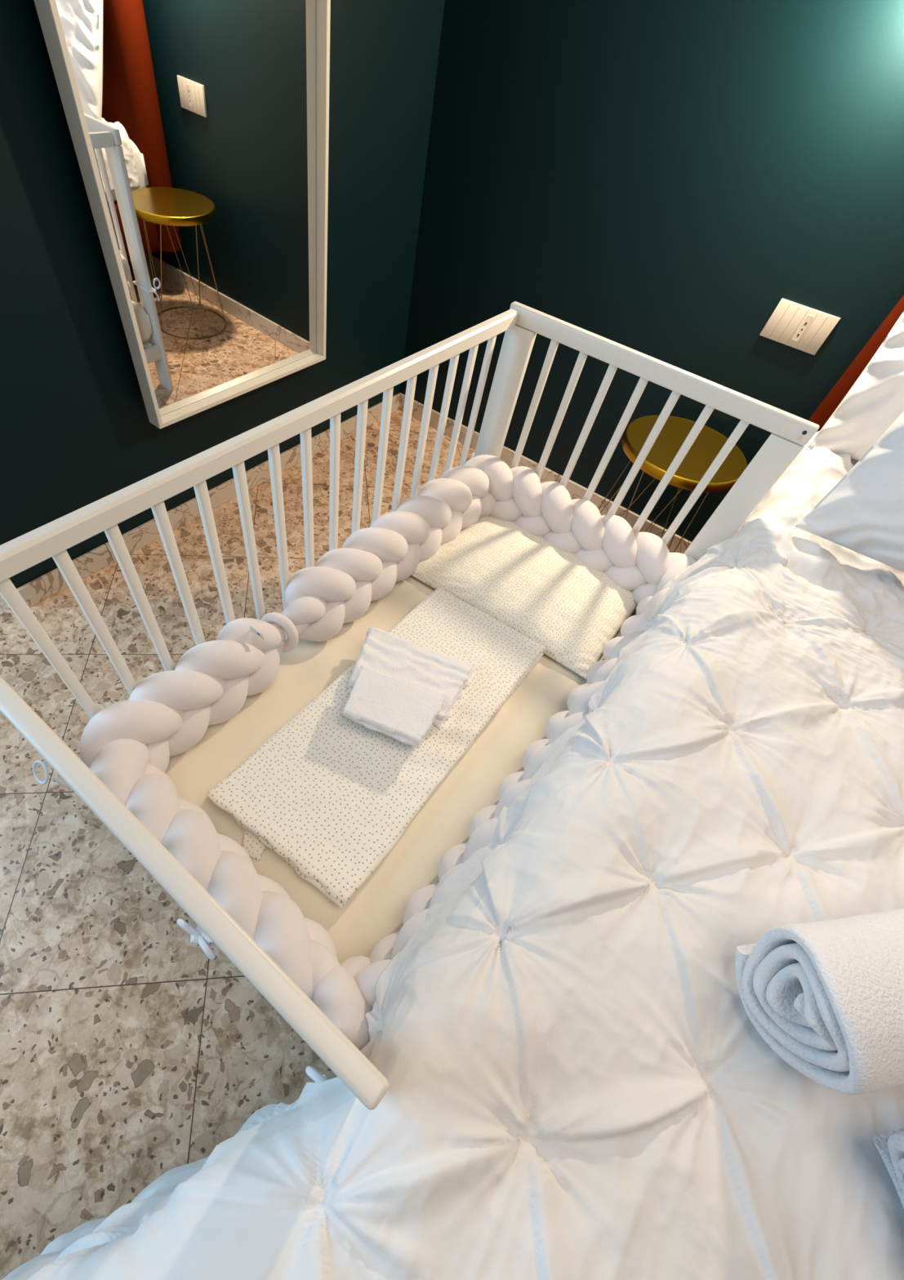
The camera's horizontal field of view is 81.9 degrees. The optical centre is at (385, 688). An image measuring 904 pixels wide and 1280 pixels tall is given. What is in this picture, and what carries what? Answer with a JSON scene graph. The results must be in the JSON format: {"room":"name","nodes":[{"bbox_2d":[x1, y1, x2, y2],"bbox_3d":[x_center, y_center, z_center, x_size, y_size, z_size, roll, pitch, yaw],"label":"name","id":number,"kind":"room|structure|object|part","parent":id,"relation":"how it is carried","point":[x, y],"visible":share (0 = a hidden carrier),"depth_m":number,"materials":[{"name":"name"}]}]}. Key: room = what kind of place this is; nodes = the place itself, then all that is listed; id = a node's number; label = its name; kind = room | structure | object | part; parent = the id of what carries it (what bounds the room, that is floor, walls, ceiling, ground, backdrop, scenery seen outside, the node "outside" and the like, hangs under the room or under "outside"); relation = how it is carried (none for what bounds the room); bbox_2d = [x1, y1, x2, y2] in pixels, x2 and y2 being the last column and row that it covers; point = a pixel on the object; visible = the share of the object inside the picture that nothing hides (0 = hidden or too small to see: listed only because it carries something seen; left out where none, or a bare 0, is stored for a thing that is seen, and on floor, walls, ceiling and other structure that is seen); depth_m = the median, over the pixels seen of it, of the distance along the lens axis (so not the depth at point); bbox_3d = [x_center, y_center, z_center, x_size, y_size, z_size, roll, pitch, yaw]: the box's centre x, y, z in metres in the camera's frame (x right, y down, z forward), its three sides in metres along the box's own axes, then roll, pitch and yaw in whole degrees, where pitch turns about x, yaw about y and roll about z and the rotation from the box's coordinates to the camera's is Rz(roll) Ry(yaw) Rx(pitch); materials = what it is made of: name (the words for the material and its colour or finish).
{"room":"bedroom","nodes":[
{"label":"bedroom","id":0,"kind":"room"},
{"bbox_2d":[0,0,444,588],"bbox_3d":[-0.715,-1.786,0.895,0.950,2.750,1.688,37,59,18],"label":"wall","id":1,"kind":"structure","parent":0,"point":[77,431],"depth_m":1.33,"materials":[{"name":"teal paint"}]},
{"bbox_2d":[33,0,330,428],"bbox_3d":[-0.346,-1.339,0.909,0.115,1.551,0.644,37,59,18],"label":"wall mirror","id":2,"kind":"object","parent":1,"relation":"attached to","point":[199,129],"visible":1,"depth_m":1.15,"materials":[{"name":"beige mirror"}]},
{"bbox_2d":[16,393,399,607],"bbox_3d":[-0.480,-0.752,1.847,0.012,0.068,1.675,37,59,18],"label":"baseboard","id":3,"kind":"structure","parent":1,"relation":"attached to","point":[50,584],"depth_m":1.68,"materials":[{"name":"beige stone"}]},
{"bbox_2d":[0,409,475,1279],"bbox_3d":[-0.176,1.090,0.731,5.550,0.120,5.000,37,59,18],"label":"floor","id":4,"kind":"structure","parent":0,"point":[129,1053],"depth_m":1.00,"materials":[{"name":"stone"}]},
{"bbox_2d":[0,301,819,1110],"bbox_3d":[0.100,-0.077,1.033,0.655,0.753,1.240,37,59,18],"label":"cot","id":5,"kind":"object","parent":4,"relation":"on","point":[521,323],"visible":0.57,"depth_m":0.88,"materials":[{"name":"white paint"}]},
{"bbox_3d":[-0.254,0.086,0.442,0.655,0.035,0.020,37,59,18],"label":"foot rail","id":6,"kind":"part","parent":5,"relation":"part of","materials":[{"name":"white paint"}]},
{"bbox_3d":[-0.103,-0.453,0.837,0.021,0.030,1.200,37,59,18],"label":"rail","id":7,"kind":"part","parent":5,"relation":"part of","materials":[{"name":"white paint"}]},
{"bbox_2d":[164,575,635,964],"bbox_3d":[0.097,0.007,1.141,0.622,0.128,1.194,37,59,18],"label":"mattress","id":8,"kind":"object","parent":5,"relation":"on","point":[375,911],"visible":0.13,"depth_m":0.95,"materials":[{"name":"beige fabric"}]},
{"bbox_2d":[32,612,340,1002],"bbox_3d":[-0.178,0.153,0.845,0.586,0.160,0.496,37,59,18],"label":"bumper cover","id":9,"kind":"object","parent":8,"relation":"on","point":[129,745],"visible":0.79,"depth_m":0.79,"materials":[{"name":"white fabric"}]},
{"bbox_2d":[204,587,546,908],"bbox_3d":[0.011,0.058,0.994,0.306,0.049,0.722,35,59,16],"label":"folded blanket","id":10,"kind":"object","parent":8,"relation":"on","point":[331,794],"visible":0.8,"depth_m":0.91,"materials":[{"name":"white fabric"}]},
{"bbox_2d":[347,626,475,728],"bbox_3d":[0.043,-0.025,1.013,0.238,0.036,0.166,20,56,7],"label":"hand towel","id":11,"kind":"object","parent":10,"relation":"on","point":[384,652],"visible":0.73,"depth_m":1.01,"materials":[{"name":"white fabric"}]},
{"bbox_2d":[342,665,444,748],"bbox_3d":[0.010,0.032,0.933,0.171,0.030,0.113,22,56,8],"label":"cloth","id":12,"kind":"object","parent":11,"relation":"on","point":[404,712],"visible":1,"depth_m":0.92,"materials":[{"name":"white fabric"}]},
{"bbox_2d":[281,452,696,1084],"bbox_3d":[0.116,-0.063,1.027,0.730,0.158,1.307,37,59,18],"label":"bumper cover","id":13,"kind":"object","parent":8,"relation":"on","point":[341,586],"visible":0.53,"depth_m":1.13,"materials":[{"name":"white fabric"}]},
{"bbox_2d":[410,515,636,679],"bbox_3d":[0.346,-0.268,1.248,0.503,0.071,0.372,37,59,18],"label":"pillow","id":14,"kind":"object","parent":8,"relation":"on","point":[540,590],"visible":0.77,"depth_m":1.20,"materials":[{"name":"white fabric"}]},
{"bbox_3d":[0.267,-0.596,1.431,0.070,0.717,0.018,37,59,18],"label":"post","id":15,"kind":"part","parent":5,"relation":"part of","materials":[{"name":"white paint"}]},
{"bbox_3d":[0.524,-0.644,1.035,0.655,0.035,0.020,37,59,18],"label":"head rail","id":16,"kind":"part","parent":5,"relation":"part of","materials":[{"name":"white paint"}]},
{"bbox_3d":[0.715,-0.262,1.254,0.061,0.717,0.018,37,59,18],"label":"post","id":17,"kind":"part","parent":5,"relation":"part of","materials":[{"name":"white paint"}]},
{"bbox_2d":[597,414,746,552],"bbox_3d":[0.831,-0.563,1.644,0.346,0.438,0.346,37,59,18],"label":"stool","id":18,"kind":"object","parent":4,"relation":"on","point":[708,442],"visible":0.54,"depth_m":1.45,"materials":[{"name":"gold metal"}]},
{"bbox_3d":[0.699,-0.579,1.646,0.003,0.422,0.093,-16,59,-17],"label":"leg","id":19,"kind":"part","parent":18,"relation":"part of","materials":[{"name":"gold metal"}]},
{"bbox_3d":[0.720,-0.626,1.681,0.093,0.422,0.003,-21,60,-19],"label":"leg","id":20,"kind":"part","parent":18,"relation":"part of","materials":[{"name":"gold metal"}]},
{"bbox_3d":[0.727,-0.497,1.593,0.003,0.422,0.093,-5,56,-10],"label":"leg","id":21,"kind":"part","parent":18,"relation":"part of","materials":[{"name":"gold metal"}]},
{"bbox_3d":[0.865,-0.664,1.724,0.093,0.422,0.003,41,61,20],"label":"leg","id":22,"kind":"part","parent":18,"relation":"part of","materials":[{"name":"gold metal"}]},
{"bbox_3d":[0.776,-0.463,1.575,0.093,0.422,0.003,-1,56,-7],"label":"leg","id":23,"kind":"part","parent":18,"relation":"part of","materials":[{"name":"gold metal"}]},
{"bbox_3d":[0.945,-0.608,1.695,0.093,0.422,0.003,29,57,13],"label":"leg","id":24,"kind":"part","parent":18,"relation":"part of","materials":[{"name":"gold metal"}]},
{"bbox_3d":[0.877,-0.455,1.581,0.093,0.422,0.003,10,55,0],"label":"leg","id":25,"kind":"part","parent":18,"relation":"part of","materials":[{"name":"gold metal"}]},
{"bbox_3d":[0.928,-0.481,1.605,0.003,0.422,0.093,14,55,3],"label":"leg","id":26,"kind":"part","parent":18,"relation":"part of","materials":[{"name":"gold metal"}]},
{"bbox_2d":[807,295,903,432],"bbox_3d":[1.113,0.340,0.605,1.657,1.180,2.139,37,59,18],"label":"bed","id":27,"kind":"object","parent":4,"relation":"on","point":[830,402],"visible":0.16,"depth_m":1.24,"materials":[{"name":"brown fabric"}]},
{"bbox_3d":[1.056,0.437,0.676,1.578,0.189,2.000,37,59,18],"label":"mattress","id":28,"kind":"object","parent":27,"relation":"on","visible":0},
{"bbox_2d":[1,529,903,1279],"bbox_3d":[0.613,0.638,0.621,1.540,0.505,1.689,37,59,18],"label":"duvet","id":29,"kind":"object","parent":28,"relation":"on","point":[583,1085],"visible":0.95,"depth_m":0.51,"materials":[{"name":"white fabric"}]},
{"bbox_2d":[734,908,903,1095],"bbox_3d":[0.579,0.280,0.500,0.446,0.115,0.132,-3,56,-9],"label":"rolled towel","id":30,"kind":"object","parent":29,"relation":"on","point":[826,997],"visible":1,"depth_m":0.45,"materials":[{"name":"white fabric"}]},
{"bbox_2d":[872,1128,903,1208],"bbox_3d":[0.643,0.410,0.428,0.447,0.103,0.123,-3,56,-9],"label":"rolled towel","id":31,"kind":"object","parent":29,"relation":"on","point":[890,1145],"visible":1,"depth_m":0.44,"materials":[{"name":"white fabric"}]},
{"bbox_2d":[732,431,903,624],"bbox_3d":[0.978,-0.281,1.091,0.429,0.215,0.744,37,59,18],"label":"sheet","id":32,"kind":"object","parent":28,"relation":"on","point":[877,587],"visible":0.3,"depth_m":0.99,"materials":[{"name":"white fabric"}]},
{"bbox_2d":[807,311,903,460],"bbox_3d":[1.325,-0.573,0.918,0.792,0.564,0.218,38,60,18],"label":"bed pillow","id":33,"kind":"object","parent":32,"relation":"on","point":[875,400],"visible":0.86,"depth_m":1.11,"materials":[{"name":"white fabric"}]},
{"bbox_2d":[795,410,903,572],"bbox_3d":[1.177,-0.289,0.736,0.780,0.460,0.311,37,59,18],"label":"bed pillow","id":34,"kind":"object","parent":28,"relation":"on","point":[863,513],"visible":1,"depth_m":0.90,"materials":[{"name":"white fabric"}]},
{"bbox_2d":[400,0,903,542],"bbox_3d":[1.760,-0.955,0.613,4.450,2.750,0.200,37,59,18],"label":"wall","id":35,"kind":"structure","parent":0,"point":[652,178],"depth_m":1.36,"materials":[{"name":"teal paint"}]},
{"bbox_2d":[398,392,691,553],"bbox_3d":[1.659,-0.064,1.624,4.199,0.068,0.012,37,59,18],"label":"baseboard","id":36,"kind":"structure","parent":35,"relation":"attached to","point":[575,491],"depth_m":2.00,"materials":[{"name":"beige stone"}]},
{"bbox_2d":[759,297,839,355],"bbox_3d":[1.066,-0.934,1.333,0.146,0.083,0.010,37,59,18],"label":"wall socket","id":37,"kind":"object","parent":35,"relation":"attached to","point":[794,325],"visible":1,"depth_m":1.33,"materials":[{"name":"beige plastic"}]},
{"bbox_2d":[791,315,813,342],"bbox_3d":[1.072,-0.926,1.327,0.015,0.057,0.001,37,59,18],"label":"outlet","id":38,"kind":"object","parent":37,"relation":"attached to","point":[804,325],"depth_m":1.33,"materials":[{"name":"grey plastic"}]}
]}

